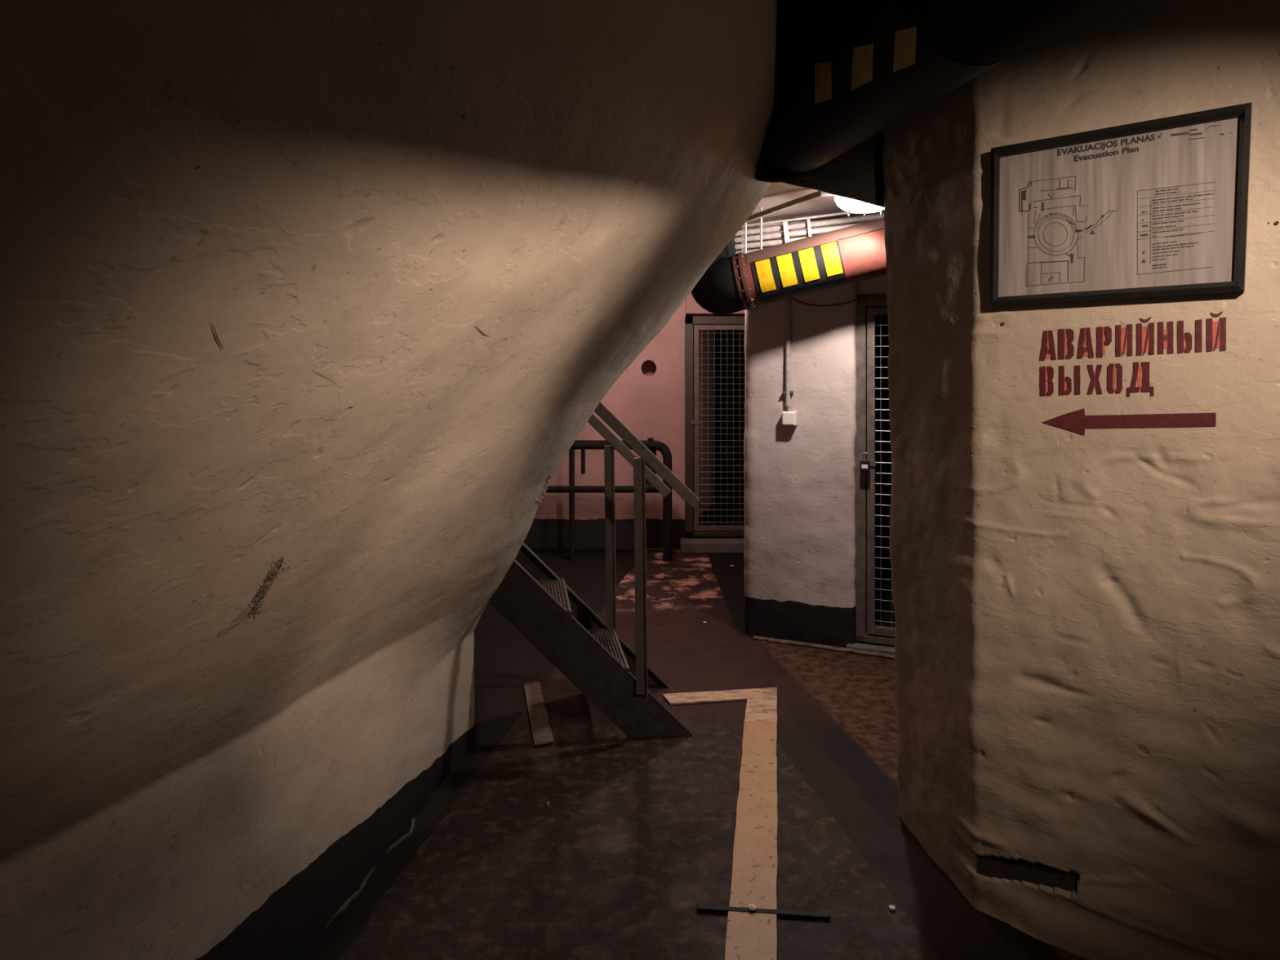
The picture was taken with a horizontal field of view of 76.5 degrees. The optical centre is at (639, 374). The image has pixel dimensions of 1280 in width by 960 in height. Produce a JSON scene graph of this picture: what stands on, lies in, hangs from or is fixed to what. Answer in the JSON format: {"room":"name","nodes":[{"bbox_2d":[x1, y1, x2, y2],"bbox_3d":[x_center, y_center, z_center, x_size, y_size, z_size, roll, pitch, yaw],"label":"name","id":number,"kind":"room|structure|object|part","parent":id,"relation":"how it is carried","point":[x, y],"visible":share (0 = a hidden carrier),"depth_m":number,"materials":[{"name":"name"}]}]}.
{"room":"underground passage","nodes":[
{"label":"underground passage","id":0,"kind":"room"},
{"bbox_2d":[0,0,777,959],"bbox_3d":[-1.758,0.100,1.475,4.610,3.000,4.190,0,0,0],"label":"wall","id":1,"kind":"structure","parent":0,"point":[311,311],"depth_m":1.20,"materials":[{"name":"paint"}]},
{"bbox_2d":[324,817,414,928],"bbox_3d":[-0.833,1.595,2.814,0.073,0.011,1.413,0,0,8],"label":"trim","id":2,"kind":"structure","parent":1,"relation":"attached to","point":[357,892],"depth_m":2.55,"materials":[{"name":"black"}]},
{"bbox_2d":[782,130,884,207],"bbox_3d":[0.547,-0.981,3.245,5.532,0.798,0.462,0,0,5],"label":"ceiling","id":3,"kind":"structure","parent":1,"relation":"attached to","point":[857,173],"depth_m":3.03,"materials":[{"name":"paint"}]},
{"bbox_2d":[523,293,745,548],"bbox_3d":[0.375,0.265,7.650,6.750,2.670,0.300,0,0,0],"label":"wall","id":4,"kind":"structure","parent":0,"point":[647,397],"depth_m":7.50,"materials":[{"name":"pink paint"}]},
{"bbox_2d":[679,536,744,553],"bbox_3d":[0.914,1.550,7.420,1.100,0.100,0.300,0,0,0],"label":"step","id":5,"kind":"structure","parent":4,"relation":"attached to","point":[687,544],"depth_m":7.27,"materials":[{"name":"paint"}]},
{"bbox_2d":[684,315,745,536],"bbox_3d":[0.924,0.470,7.464,1.020,2.020,0.103,0,0,0],"label":"door","id":6,"kind":"structure","parent":4,"relation":"in","point":[700,322],"depth_m":7.45,"materials":[{"name":"paint"}]},
{"bbox_2d":[299,520,1090,959],"bbox_3d":[0.400,1.600,3.680,7.200,0.007,10.560,0,0,0],"label":"floor","id":7,"kind":"structure","parent":0,"point":[634,834],"depth_m":2.91,"materials":[{"name":"paint"}]},
{"bbox_2d":[524,681,553,746],"bbox_3d":[-0.487,1.593,3.851,0.086,0.007,0.718,0,0,-12],"label":"floor marking","id":8,"kind":"object","parent":7,"relation":"on","point":[542,734],"depth_m":3.79,"materials":[{"name":"paint"}]},
{"bbox_2d":[488,542,693,737],"bbox_3d":[-1.109,0.375,3.828,2.653,2.449,0.616,0,0,-3],"label":"stairs","id":9,"kind":"structure","parent":7,"relation":"on","point":[539,603],"depth_m":3.58,"materials":[{"name":"grey metal"}]},
{"bbox_2d":[586,413,671,632],"bbox_3d":[-0.664,0.170,4.164,1.652,2.341,0.058,0,0,-3],"label":"stair handrail","id":10,"kind":"object","parent":9,"relation":"attached to","point":[609,451],"visible":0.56,"depth_m":4.20,"materials":[{"name":"grey metal"}]},
{"bbox_3d":[-0.154,0.853,4.204,0.064,0.976,0.040,0,0,0],"label":"post","id":11,"kind":"part","parent":10,"relation":"part of","materials":[{"name":"grey metal"}]},
{"bbox_3d":[-0.664,-0.185,4.152,1.652,1.632,0.034,0,0,-3],"label":"rail","id":12,"kind":"part","parent":10,"relation":"part of","materials":[{"name":"grey metal"}]},
{"bbox_2d":[594,401,699,695],"bbox_3d":[-0.566,0.171,3.539,1.665,2.459,0.060,0,0,-3],"label":"stair handrail","id":13,"kind":"object","parent":9,"relation":"attached to","point":[646,455],"visible":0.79,"depth_m":3.56,"materials":[{"name":"grey metal"}]},
{"bbox_3d":[0.003,0.882,3.564,0.064,1.036,0.040,0,0,0],"label":"post","id":14,"kind":"part","parent":13,"relation":"part of","materials":[{"name":"grey metal"}]},
{"bbox_3d":[-0.567,-0.236,3.552,1.665,1.645,0.034,0,0,-3],"label":"rail","id":15,"kind":"part","parent":13,"relation":"part of","materials":[{"name":"grey metal"}]},
{"bbox_2d":[545,437,671,561],"bbox_3d":[-0.734,1.072,7.015,2.021,1.056,0.110,0,0,0],"label":"guard rail","id":16,"kind":"object","parent":7,"relation":"on","point":[652,445],"visible":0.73,"depth_m":6.98,"materials":[{"name":"black metal"}]},
{"bbox_3d":[-0.587,1.101,7.000,0.048,0.997,0.048,0,0,0],"label":"post","id":17,"kind":"part","parent":16,"relation":"part of","materials":[{"name":"black metal"}]},
{"bbox_3d":[-0.759,0.985,7.000,1.971,0.060,0.060,0,0,0],"label":"rail","id":18,"kind":"part","parent":16,"relation":"part of","materials":[{"name":"black metal"}]},
{"bbox_3d":[0.091,0.797,7.050,0.100,0.320,0.040,0,0,0],"label":"plate","id":19,"kind":"part","parent":16,"relation":"part of","materials":[{"name":"grey metal"}]},
{"bbox_2d":[662,687,777,721],"bbox_3d":[0.405,1.593,3.929,0.585,0.007,0.409,0,0,0],"label":"floor marking","id":20,"kind":"object","parent":7,"relation":"on","point":[762,703],"depth_m":3.98,"materials":[{"name":"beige paint"}]},
{"bbox_2d":[724,721,777,959],"bbox_3d":[0.410,1.593,2.861,0.149,0.007,1.769,0,0,9],"label":"floor marking","id":21,"kind":"object","parent":7,"relation":"on","point":[749,935],"depth_m":2.71,"materials":[{"name":"beige paint"}]},
{"bbox_2d":[747,903,755,910],"bbox_3d":[0.333,1.577,2.412,0.025,0.008,0.025,0,0,0],"label":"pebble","id":22,"kind":"object","parent":7,"relation":"on","point":[751,907],"visible":1,"depth_m":2.41,"materials":[{"name":"white stone"}]},
{"bbox_2d":[697,904,831,919],"bbox_3d":[0.365,1.591,2.408,0.392,0.008,0.022,0,0,6],"label":"rod","id":23,"kind":"object","parent":7,"relation":"on","point":[700,907],"visible":1,"depth_m":2.40,"materials":[{"name":"black metal"}]},
{"bbox_2d":[888,905,895,911],"bbox_3d":[0.753,1.591,2.426,0.019,0.006,0.019,0,0,0],"label":"flake","id":24,"kind":"object","parent":7,"relation":"on","point":[891,908],"visible":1,"depth_m":2.42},
{"bbox_2d":[694,315,713,524],"bbox_3d":[0.648,0.450,8.227,0.039,2.300,0.987,0,0,14],"label":"wall","id":25,"kind":"structure","parent":0,"point":[703,334],"depth_m":8.21,"materials":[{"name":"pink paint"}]},
{"bbox_2d":[685,315,745,519],"bbox_3d":[1.200,0.400,8.420,1.800,2.600,1.600,0,0,0],"label":"wall","id":26,"kind":"structure","parent":0,"point":[719,335],"depth_m":9.05,"materials":[{"name":"black metal"}]},
{"bbox_2d":[743,220,860,647],"bbox_3d":[0.994,0.340,6.481,0.699,2.520,3.437,0,0,0],"label":"wall pillar","id":27,"kind":"structure","parent":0,"point":[799,556],"depth_m":4.87,"materials":[{"name":"white paint"}]},
{"bbox_2d":[785,230,790,406],"bbox_3d":[0.889,-0.355,4.885,0.031,1.090,0.030,0,0,0],"label":"vertical conduit","id":28,"kind":"object","parent":27,"relation":"attached to","point":[787,300],"visible":0.66,"depth_m":4.87,"materials":[{"name":"white metal"}]},
{"bbox_2d":[782,391,793,394],"bbox_3d":[0.890,0.105,4.885,0.064,0.018,0.037,0,0,21],"label":"saddle","id":29,"kind":"object","parent":27,"relation":"attached to","point":[783,392],"visible":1,"depth_m":4.88,"materials":[{"name":"metal"}]},
{"bbox_2d":[781,405,797,426],"bbox_3d":[0.895,0.244,4.866,0.085,0.118,0.073,0,0,21],"label":"switch box","id":30,"kind":"object","parent":27,"relation":"attached to","point":[788,418],"visible":1,"depth_m":4.84,"materials":[{"name":"white plastic"}]},
{"bbox_2d":[791,295,886,306],"bbox_3d":[1.165,-0.437,4.773,0.560,0.065,0.026,0,0,24],"label":"cable","id":31,"kind":"object","parent":27,"relation":"attached to","point":[867,296],"visible":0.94,"depth_m":4.77,"materials":[{"name":"paint"}]},
{"bbox_2d":[741,182,884,250],"bbox_3d":[0.100,-1.000,5.800,6.600,0.120,5.300,0,0,0],"label":"ceiling","id":32,"kind":"structure","parent":0,"point":[777,193],"depth_m":4.52,"materials":[{"name":"paint"}]},
{"bbox_2d":[744,222,746,253],"bbox_3d":[0.595,-0.783,4.577,0.011,0.334,0.011,0,0,23],"label":"rod","id":33,"kind":"object","parent":32,"relation":"hanging from","point":[745,224],"visible":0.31,"depth_m":4.57,"materials":[{"name":"white metal"}]},
{"bbox_2d":[760,207,762,249],"bbox_3d":[0.680,-0.811,4.556,0.011,0.277,0.011,0,0,23],"label":"rod","id":34,"kind":"object","parent":32,"relation":"hanging from","point":[761,208],"visible":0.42,"depth_m":4.55,"materials":[{"name":"white metal"}]},
{"bbox_2d":[744,190,822,223],"bbox_3d":[0.741,-0.879,4.260,0.032,0.099,0.519,0,0,-42],"label":"conduit","id":35,"kind":"object","parent":32,"relation":"attached to","point":[816,194],"visible":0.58,"depth_m":4.23,"materials":[{"name":"metal"}]},
{"bbox_2d":[690,217,886,314],"bbox_3d":[1.343,-0.724,4.423,2.335,0.751,0.569,0,0,23],"label":"duct","id":36,"kind":"object","parent":32,"relation":"hanging from","point":[734,282],"visible":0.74,"depth_m":4.42,"materials":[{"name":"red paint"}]},
{"bbox_2d":[735,248,764,253],"bbox_3d":[1.169,-0.745,4.576,1.699,0.103,0.033,0,0,22],"label":"conduit","id":37,"kind":"object","parent":36,"relation":"attached to","point":[753,250],"visible":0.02,"depth_m":4.78,"materials":[{"name":"white metal"}]},
{"bbox_2d":[734,236,808,249],"bbox_3d":[1.169,-0.789,4.576,1.699,0.114,0.033,0,0,22],"label":"conduit","id":38,"kind":"object","parent":36,"relation":"attached to","point":[773,242],"visible":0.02,"depth_m":4.74,"materials":[{"name":"white metal"}]},
{"bbox_2d":[734,222,862,243],"bbox_3d":[1.169,-0.831,4.576,1.699,0.116,0.033,0,0,22],"label":"conduit","id":39,"kind":"object","parent":36,"relation":"attached to","point":[818,230],"visible":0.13,"depth_m":4.68,"materials":[{"name":"white metal"}]},
{"bbox_2d":[782,222,789,243],"bbox_3d":[0.845,-0.785,4.677,0.049,0.209,0.008,0,0,0],"label":"clamp","id":40,"kind":"object","parent":39,"relation":"attached to","point":[785,227],"visible":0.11,"depth_m":4.67,"materials":[{"name":"white metal"}]},
{"bbox_2d":[806,218,811,236],"bbox_3d":[0.968,-0.792,4.627,0.039,0.210,0.008,0,0,0],"label":"clamp","id":41,"kind":"object","parent":39,"relation":"attached to","point":[809,229],"visible":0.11,"depth_m":4.62,"materials":[{"name":"white metal"}]},
{"bbox_2d":[735,213,884,235],"bbox_3d":[1.169,-0.872,4.576,1.699,0.119,0.033,0,0,22],"label":"conduit","id":42,"kind":"object","parent":36,"relation":"attached to","point":[873,216],"visible":0.32,"depth_m":4.63,"materials":[{"name":"white metal"}]},
{"bbox_2d":[742,211,853,226],"bbox_3d":[1.141,-0.883,4.415,1.467,0.056,0.014,0,0,29],"label":"conduit","id":43,"kind":"object","parent":32,"relation":"attached to","point":[845,212],"visible":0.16,"depth_m":4.55,"materials":[{"name":"white metal"}]},
{"bbox_2d":[821,191,884,216],"bbox_3d":[1.090,-0.862,4.035,0.374,0.146,0.164,0,0,11],"label":"lamp","id":44,"kind":"object","parent":32,"relation":"attached to","point":[850,205],"visible":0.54,"depth_m":4.00,"materials":[{"name":"white plastic"}]},
{"bbox_3d":[1.116,-0.854,4.030,0.288,0.100,0.155,0,0,0],"label":"lamp glass","id":45,"kind":"part","parent":44,"relation":"part of","materials":[{"name":"white glass"}]},
{"bbox_2d":[818,0,830,11],"bbox_3d":[0.400,-1.420,0.700,7.200,0.120,4.700,0,0,0],"label":"ceiling","id":46,"kind":"structure","parent":0,"point":[822,3],"depth_m":2.98,"materials":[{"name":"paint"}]},
{"bbox_2d":[755,0,1106,182],"bbox_3d":[0.756,-1.018,1.694,0.407,0.733,2.946,0,0,-14],"label":"duct","id":47,"kind":"object","parent":46,"relation":"hanging from","point":[847,72],"visible":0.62,"depth_m":1.99,"materials":[{"name":"black metal"}]},
{"bbox_2d":[856,219,886,297],"bbox_3d":[2.439,0.325,4.504,2.420,2.550,0.250,0,0,21],"label":"wall","id":48,"kind":"structure","parent":0,"point":[876,286],"depth_m":4.79,"materials":[{"name":"white paint"}]},
{"bbox_2d":[752,635,895,659],"bbox_3d":[1.142,1.592,4.721,0.996,0.016,0.049,0,0,24],"label":"trim","id":49,"kind":"structure","parent":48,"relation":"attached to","point":[755,637],"depth_m":4.73,"materials":[{"name":"concrete"}]},
{"bbox_2d":[845,643,894,654],"bbox_3d":[2.125,1.590,4.427,1.950,0.020,0.080,0,0,21],"label":"sill","id":50,"kind":"structure","parent":48,"relation":"attached to","point":[882,649],"depth_m":4.71,"materials":[{"name":"paint"}]},
{"bbox_2d":[855,296,895,645],"bbox_3d":[1.711,0.555,4.639,0.930,2.030,0.103,0,0,21],"label":"door","id":51,"kind":"structure","parent":48,"relation":"in","point":[866,630],"depth_m":4.77,"materials":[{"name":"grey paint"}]},
{"bbox_2d":[859,452,870,471],"bbox_3d":[1.307,0.505,4.722,0.055,0.110,0.028,0,0,21],"label":"padlock","id":52,"kind":"object","parent":51,"relation":"hanging from","point":[864,466],"visible":1,"depth_m":4.71,"materials":[{"name":"metal"}]},
{"bbox_3d":[1.303,0.530,4.710,0.034,0.022,0.002,0,0,21],"label":"plate","id":53,"kind":"part","parent":52,"relation":"part of","materials":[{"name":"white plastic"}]},
{"bbox_2d":[867,306,891,572],"bbox_3d":[3.204,0.300,6.181,3.200,2.600,0.050,0,0,21],"label":"wall","id":54,"kind":"structure","parent":0,"point":[882,393],"depth_m":6.63,"materials":[{"name":"black metal"}]},
{"bbox_2d":[882,0,1279,959],"bbox_3d":[2.151,0.122,1.799,2.583,2.955,2.904,0,0,0],"label":"wall","id":55,"kind":"structure","parent":0,"point":[1087,633],"depth_m":2.23,"materials":[{"name":"paint"}]},
{"bbox_2d":[989,102,1252,307],"bbox_3d":[1.261,-0.432,2.183,0.613,0.465,0.030,0,0,40],"label":"evacuation plan","id":56,"kind":"object","parent":55,"relation":"attached to","point":[1155,208],"visible":1,"depth_m":2.16,"materials":[{"name":"grey paper"}]},
{"bbox_2d":[1137,124,1231,275],"bbox_3d":[1.389,-0.447,2.080,0.202,0.365,0.001,0,0,40],"label":"print","id":57,"kind":"object","parent":56,"relation":"attached to","point":[1184,171],"depth_m":2.08},
{"bbox_2d":[1042,408,1216,435],"bbox_3d":[1.295,0.129,2.176,0.405,0.075,0.001,0,0,40],"label":"arrow sign","id":58,"kind":"object","parent":55,"relation":"attached to","point":[1076,421],"visible":1,"depth_m":2.17,"materials":[{"name":"red paint"}]},
{"bbox_2d":[1039,311,1226,396],"bbox_3d":[1.301,-0.050,2.171,0.432,0.220,0.002,0,0,40],"label":"sign","id":59,"kind":"object","parent":55,"relation":"attached to","point":[1215,331],"visible":1,"depth_m":2.18,"materials":[{"name":"red paint"}]}
]}

